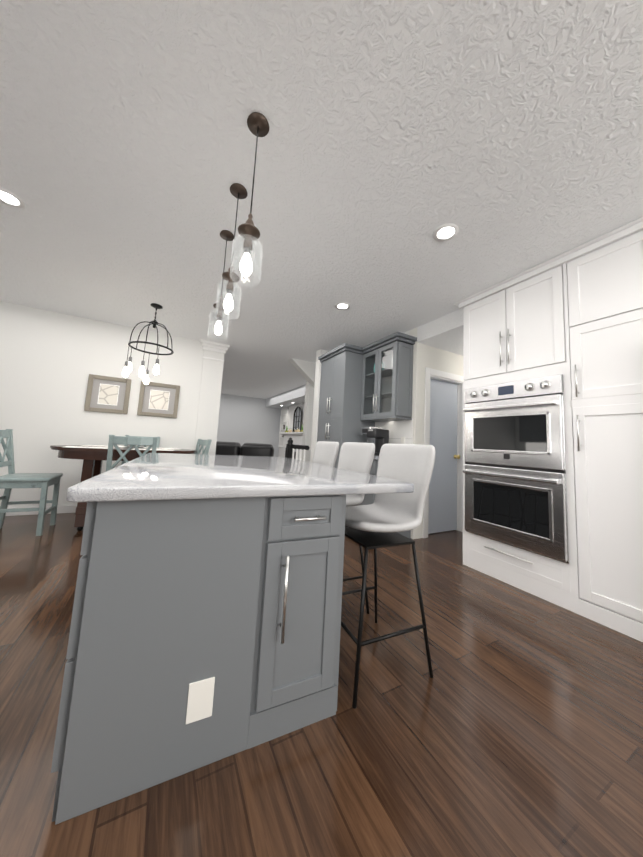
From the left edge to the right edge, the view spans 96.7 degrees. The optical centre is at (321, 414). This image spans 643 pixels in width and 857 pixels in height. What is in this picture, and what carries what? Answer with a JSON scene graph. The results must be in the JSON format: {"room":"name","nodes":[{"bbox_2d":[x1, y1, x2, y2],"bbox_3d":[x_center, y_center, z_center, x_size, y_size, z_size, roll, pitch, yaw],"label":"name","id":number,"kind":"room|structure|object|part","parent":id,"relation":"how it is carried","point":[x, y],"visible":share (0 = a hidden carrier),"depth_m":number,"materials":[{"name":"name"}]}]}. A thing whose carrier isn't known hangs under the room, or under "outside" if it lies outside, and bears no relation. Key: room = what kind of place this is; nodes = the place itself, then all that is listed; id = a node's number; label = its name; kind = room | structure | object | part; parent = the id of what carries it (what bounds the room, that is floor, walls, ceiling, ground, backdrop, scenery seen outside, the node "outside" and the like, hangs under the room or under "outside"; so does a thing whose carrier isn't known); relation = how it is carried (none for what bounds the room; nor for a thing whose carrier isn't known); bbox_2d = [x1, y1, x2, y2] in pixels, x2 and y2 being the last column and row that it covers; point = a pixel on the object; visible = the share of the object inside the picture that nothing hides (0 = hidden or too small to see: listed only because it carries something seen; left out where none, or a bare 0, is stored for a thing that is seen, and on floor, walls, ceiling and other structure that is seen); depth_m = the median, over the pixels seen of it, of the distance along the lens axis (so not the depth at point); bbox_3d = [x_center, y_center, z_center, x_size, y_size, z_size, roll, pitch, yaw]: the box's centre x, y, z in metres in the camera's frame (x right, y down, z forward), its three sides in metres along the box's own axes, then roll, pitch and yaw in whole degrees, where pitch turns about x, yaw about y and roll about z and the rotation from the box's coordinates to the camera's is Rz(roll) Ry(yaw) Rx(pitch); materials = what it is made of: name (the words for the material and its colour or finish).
{"room":"kitchen","nodes":[
{"label":"kitchen","id":0,"kind":"room"},
{"bbox_2d":[0,301,203,506],"bbox_3d":[-4.099,-0.102,3.527,4.720,2.640,0.150,6,-7,-28],"label":"wall","id":1,"kind":"structure","parent":0,"point":[50,361],"depth_m":3.84,"materials":[{"name":"white paint"}]},
{"bbox_2d":[5,505,76,515],"bbox_3d":[-4.137,1.152,3.318,4.700,0.100,0.015,6,-7,-28],"label":"baseboard","id":2,"kind":"structure","parent":1,"relation":"attached to","point":[66,508],"depth_m":3.64,"materials":[{"name":"white wood"}]},
{"bbox_2d":[84,374,131,413],"bbox_3d":[-2.999,-0.278,4.029,0.490,0.510,0.033,6,-7,-28],"label":"picture frame","id":3,"kind":"object","parent":1,"relation":"attached to","point":[106,394],"visible":1,"depth_m":4.02,"materials":[{"name":"beige wood"}]},
{"bbox_2d":[137,381,179,417],"bbox_3d":[-2.450,-0.218,4.322,0.520,0.510,0.033,6,-7,-28],"label":"picture frame","id":4,"kind":"object","parent":1,"relation":"attached to","point":[158,399],"visible":0.92,"depth_m":4.31,"materials":[{"name":"beige"}]},
{"bbox_2d":[217,394,280,456],"bbox_3d":[-3.675,0.578,9.831,11.500,2.640,0.100,6,-7,-28],"label":"wall","id":5,"kind":"structure","parent":0,"point":[242,420],"depth_m":10.35,"materials":[{"name":"white paint"}]},
{"bbox_2d":[288,358,315,387],"bbox_3d":[-0.209,-0.632,5.597,0.930,0.738,0.178,6,-7,-28],"label":"wall","id":6,"kind":"structure","parent":0,"point":[306,370],"depth_m":5.50,"materials":[{"name":"white paint"}]},
{"bbox_2d":[301,380,313,461],"bbox_3d":[0.588,0.423,6.139,2.100,2.640,0.150,6,-7,-28],"label":"wall","id":7,"kind":"structure","parent":0,"point":[308,416],"depth_m":5.64,"materials":[{"name":"white paint"}]},
{"bbox_2d":[310,349,328,462],"bbox_3d":[0.143,0.262,4.827,0.600,2.640,0.150,6,-7,-28],"label":"wall","id":8,"kind":"structure","parent":0,"point":[320,352],"depth_m":4.72,"materials":[{"name":"white paint"}]},
{"bbox_2d":[0,513,642,856],"bbox_3d":[-0.608,1.472,3.788,11.600,0.060,13.700,6,-7,-28],"label":"floor","id":9,"kind":"structure","parent":0,"point":[513,727],"depth_m":1.05,"materials":[{"name":"brown wood"}]},
{"bbox_2d":[0,429,62,535],"bbox_3d":[-3.137,0.695,3.014,0.527,1.055,0.450,6,-7,-28],"label":"dining chair","id":10,"kind":"object","parent":9,"relation":"on","point":[10,480],"visible":1,"depth_m":3.00,"materials":[{"name":"teal wood"}]},
{"bbox_2d":[50,445,195,530],"bbox_3d":[-2.357,0.860,3.458,1.480,0.900,0.940,6,-7,-28],"label":"dining table","id":11,"kind":"object","parent":9,"relation":"on","point":[92,458],"visible":0.4,"depth_m":3.09,"materials":[{"name":"brown wood"}]},
{"bbox_2d":[65,446,113,448],"bbox_3d":[-2.522,0.361,3.121,0.425,0.003,0.287,7,-7,-31],"label":"placemat","id":12,"kind":"object","parent":11,"relation":"on","point":[103,447],"depth_m":3.09,"materials":[{"name":"white fabric"}]},
{"bbox_2d":[81,445,126,446],"bbox_3d":[-2.730,0.401,3.610,0.420,0.003,0.280,6,-7,-25],"label":"placemat","id":13,"kind":"object","parent":11,"relation":"on","point":[81,445],"depth_m":3.61,"materials":[{"name":"white fabric"}]},
{"bbox_2d":[131,448,173,450],"bbox_3d":[-1.985,0.417,3.384,0.420,0.003,0.280,6,-7,-25],"label":"placemat","id":14,"kind":"object","parent":11,"relation":"on","point":[159,449],"depth_m":3.36,"materials":[{"name":"white fabric"}]},
{"bbox_2d":[106,435,157,470],"bbox_3d":[-2.121,0.767,3.183,0.450,1.055,0.527,6,-7,-28],"label":"dining chair","id":15,"kind":"object","parent":9,"relation":"on","point":[114,440],"visible":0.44,"depth_m":2.99,"materials":[{"name":"teal wood"}]},
{"bbox_2d":[121,435,159,464],"bbox_3d":[-2.514,0.822,3.909,0.450,1.055,0.527,6,-7,-28],"label":"dining chair","id":16,"kind":"object","parent":9,"relation":"on","point":[158,442],"visible":0.1,"depth_m":4.14,"materials":[{"name":"teal wood"}]},
{"bbox_2d":[195,439,211,454],"bbox_3d":[-1.975,0.873,4.120,0.527,1.055,0.450,9,-8,-43],"label":"dining chair","id":17,"kind":"object","parent":9,"relation":"on","point":[206,443],"visible":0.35,"depth_m":4.29,"materials":[{"name":"teal wood"}]},
{"bbox_2d":[51,489,358,824],"bbox_3d":[-0.730,0.793,1.825,0.950,0.870,1.930,6,-7,-25],"label":"kitchen island","id":18,"kind":"object","parent":9,"relation":"on","point":[205,627],"depth_m":0.95,"materials":[{"name":"grey wood"}]},
{"bbox_2d":[67,453,413,496],"bbox_3d":[-0.568,0.360,1.983,1.300,0.040,2.020,6,-7,-25],"label":"island countertop","id":19,"kind":"structure","parent":18,"relation":"on","point":[152,474],"depth_m":1.24,"materials":[{"name":"white stone"}]},
{"bbox_2d":[194,339,230,454],"bbox_3d":[-1.886,0.137,4.707,0.490,2.645,0.380,6,-7,-28],"label":"column","id":20,"kind":"structure","parent":9,"relation":"on","point":[210,392],"depth_m":4.66,"materials":[{"name":"white"}]},
{"bbox_2d":[215,441,273,456],"bbox_3d":[-1.967,1.182,7.163,1.600,0.950,0.950,3,-6,-2],"label":"sofa","id":21,"kind":"object","parent":9,"relation":"on","point":[238,449],"visible":0.4,"depth_m":6.74,"materials":[{"name":"black leather"}]},
{"bbox_2d":[278,403,304,459],"bbox_3d":[-0.768,0.799,8.972,0.945,2.335,3.560,6,-7,-28],"label":"wall niche","id":22,"kind":"object","parent":9,"relation":"on","point":[286,417],"visible":0.23,"depth_m":9.70,"materials":[{"name":"white paint"}]},
{"bbox_2d":[292,407,301,431],"bbox_3d":[-0.773,0.164,9.154,0.036,0.835,0.632,6,-7,-28],"label":"mirror","id":23,"kind":"object","parent":22,"relation":"attached to","point":[297,419],"visible":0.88,"depth_m":9.18,"materials":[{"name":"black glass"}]},
{"bbox_2d":[285,437,309,460],"bbox_3d":[-0.425,0.973,4.799,0.296,1.160,0.390,6,-7,-28],"label":"stair railing","id":24,"kind":"object","parent":9,"relation":"on","point":[291,447],"visible":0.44,"depth_m":4.84,"materials":[{"name":"black wood"}]},
{"bbox_2d":[312,441,338,466],"bbox_3d":[-0.150,0.779,2.504,0.506,1.102,0.458,6,-7,-25],"label":"bar stool","id":25,"kind":"object","parent":9,"relation":"on","point":[326,453],"visible":0.21,"depth_m":2.65,"materials":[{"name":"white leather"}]},
{"bbox_2d":[317,348,376,467],"bbox_3d":[0.361,0.325,4.422,0.574,2.455,0.740,6,-7,-28],"label":"tall cabinet","id":26,"kind":"object","parent":9,"relation":"on","point":[365,396],"depth_m":4.14,"materials":[{"name":"grey wood"}]},
{"bbox_2d":[373,452,378,459],"bbox_3d":[0.696,0.550,3.731,0.589,0.040,0.759,6,-7,-28],"label":"countertop","id":27,"kind":"structure","parent":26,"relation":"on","point":[376,457],"depth_m":3.28,"materials":[{"name":"grey stone"}]},
{"bbox_2d":[338,442,374,613],"bbox_3d":[0.071,0.742,2.034,0.506,1.102,0.458,6,-7,-25],"label":"bar stool","id":28,"kind":"object","parent":9,"relation":"on","point":[356,456],"visible":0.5,"depth_m":2.08,"materials":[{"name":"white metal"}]},
{"bbox_2d":[356,460,410,538],"bbox_3d":[0.674,1.033,3.694,0.569,0.930,0.742,6,-7,-28],"label":"base cabinet","id":29,"kind":"object","parent":9,"relation":"on","point":[369,499],"depth_m":3.34,"materials":[{"name":"grey wood"}]},
{"bbox_2d":[341,444,435,708],"bbox_3d":[0.292,0.703,1.541,0.506,1.102,0.458,6,-7,-25],"label":"bar stool","id":30,"kind":"object","parent":9,"relation":"on","point":[381,520],"visible":0.85,"depth_m":1.49,"materials":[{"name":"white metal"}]},
{"bbox_3d":[0.324,0.377,1.582,0.491,0.458,0.472,6,-7,-25],"label":"seat","id":31,"kind":"part","parent":30,"relation":"part of","materials":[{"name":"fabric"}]},
{"bbox_2d":[457,257,568,609],"bbox_3d":[1.883,0.132,2.625,0.641,2.630,0.885,6,-7,-28],"label":"tall cabinet","id":32,"kind":"object","parent":9,"relation":"on","point":[512,328],"depth_m":2.48,"materials":[{"name":"white wood"}]},
{"bbox_2d":[463,373,568,568],"bbox_3d":[1.731,0.419,2.524,0.337,1.380,0.800,6,-7,-28],"label":"oven","id":33,"kind":"object","parent":32,"relation":"in","point":[553,430],"depth_m":2.36,"materials":[{"name":"silver metal"}]},
{"bbox_2d":[557,217,642,641],"bbox_3d":[2.203,0.087,2.033,0.641,2.630,0.506,6,-7,-28],"label":"tall cabinet","id":34,"kind":"object","parent":9,"relation":"on","point":[600,281],"depth_m":1.95,"materials":[{"name":"white wood"}]},
{"bbox_2d":[0,0,642,398],"bbox_3d":[-0.463,-1.219,4.069,11.600,0.080,13.700,6,-7,-28],"label":"ceiling","id":35,"kind":"structure","parent":0,"point":[506,136],"depth_m":1.57,"materials":[{"name":"white paint"}]},
{"bbox_2d":[0,188,24,208],"bbox_3d":[-2.158,-1.486,1.964,0.174,0.006,0.174,6,-7,-28],"label":"recessed light","id":36,"kind":"object","parent":35,"relation":"in","point":[8,198],"visible":1,"depth_m":1.98,"materials":[{"name":"white plastic"}]},
{"bbox_2d":[122,303,173,384],"bbox_3d":[-2.042,-0.852,3.429,0.494,0.949,0.508,6,-7,-28],"label":"chandelier","id":37,"kind":"object","parent":35,"relation":"hanging from","point":[127,369],"visible":1,"depth_m":3.36,"materials":[{"name":"black metal"}]},
{"bbox_2d":[208,230,233,339],"bbox_3d":[-0.749,-0.981,2.164,0.140,0.817,0.140,6,-7,-28],"label":"pendant light","id":38,"kind":"object","parent":35,"relation":"hanging from","point":[226,235],"visible":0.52,"depth_m":2.13,"materials":[{"name":"clear glass"}]},
{"bbox_2d":[215,183,247,318],"bbox_3d":[-0.544,-1.011,1.765,0.140,0.817,0.140,6,-7,-28],"label":"pendant light","id":39,"kind":"object","parent":35,"relation":"hanging from","point":[238,191],"visible":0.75,"depth_m":1.74,"materials":[{"name":"clear glass"}]},
{"bbox_2d":[230,112,268,286],"bbox_3d":[-0.335,-1.040,1.379,0.140,0.817,0.140,6,-7,-28],"label":"pendant light","id":40,"kind":"object","parent":35,"relation":"hanging from","point":[258,126],"visible":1,"depth_m":1.35,"materials":[{"name":"clear glass"}]},
{"bbox_2d":[265,384,305,408],"bbox_3d":[-0.681,-0.516,9.084,0.950,0.298,4.200,6,-7,-28],"label":"soffit","id":41,"kind":"structure","parent":35,"relation":"attached to","point":[294,395],"depth_m":8.97,"materials":[{"name":"white paint"}]},
{"bbox_2d":[335,302,349,309],"bbox_3d":[0.240,-1.223,3.242,0.174,0.006,0.174,6,-7,-28],"label":"recessed light","id":42,"kind":"object","parent":35,"relation":"in","point":[342,306],"visible":1,"depth_m":3.24,"materials":[{"name":"white"}]},
{"bbox_2d":[433,223,458,241],"bbox_3d":[0.899,-1.310,2.067,0.174,0.006,0.174,6,-7,-28],"label":"recessed light","id":43,"kind":"object","parent":35,"relation":"in","point":[445,232],"visible":1,"depth_m":2.06,"materials":[{"name":"white plastic"}]},
{"bbox_2d":[400,437,405,446],"bbox_3d":[1.055,0.355,3.708,0.006,0.120,0.070,6,-7,-28],"label":"outlet","id":44,"kind":"object","parent":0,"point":[402,439],"depth_m":3.70,"materials":[{"name":"white plastic"}]},
{"bbox_2d":[410,328,462,538],"bbox_3d":[2.530,0.342,4.359,3.170,2.640,0.130,6,-7,-28],"label":"wall","id":45,"kind":"structure","parent":0,"point":[427,356],"depth_m":3.68,"materials":[{"name":"white paint"}]},
{"bbox_2d":[422,367,463,537],"bbox_3d":[1.638,0.495,3.854,0.860,2.135,0.147,6,-7,-28],"label":"door","id":46,"kind":"structure","parent":45,"relation":"attached to","point":[443,436],"depth_m":3.89,"materials":[{"name":"grey wood"}]},
{"bbox_2d":[417,309,463,355],"bbox_3d":[2.796,-0.897,4.114,3.170,0.198,0.715,6,-7,-28],"label":"ceiling","id":47,"kind":"structure","parent":0,"point":[445,332],"depth_m":3.48,"materials":[{"name":"white paint"}]}
]}

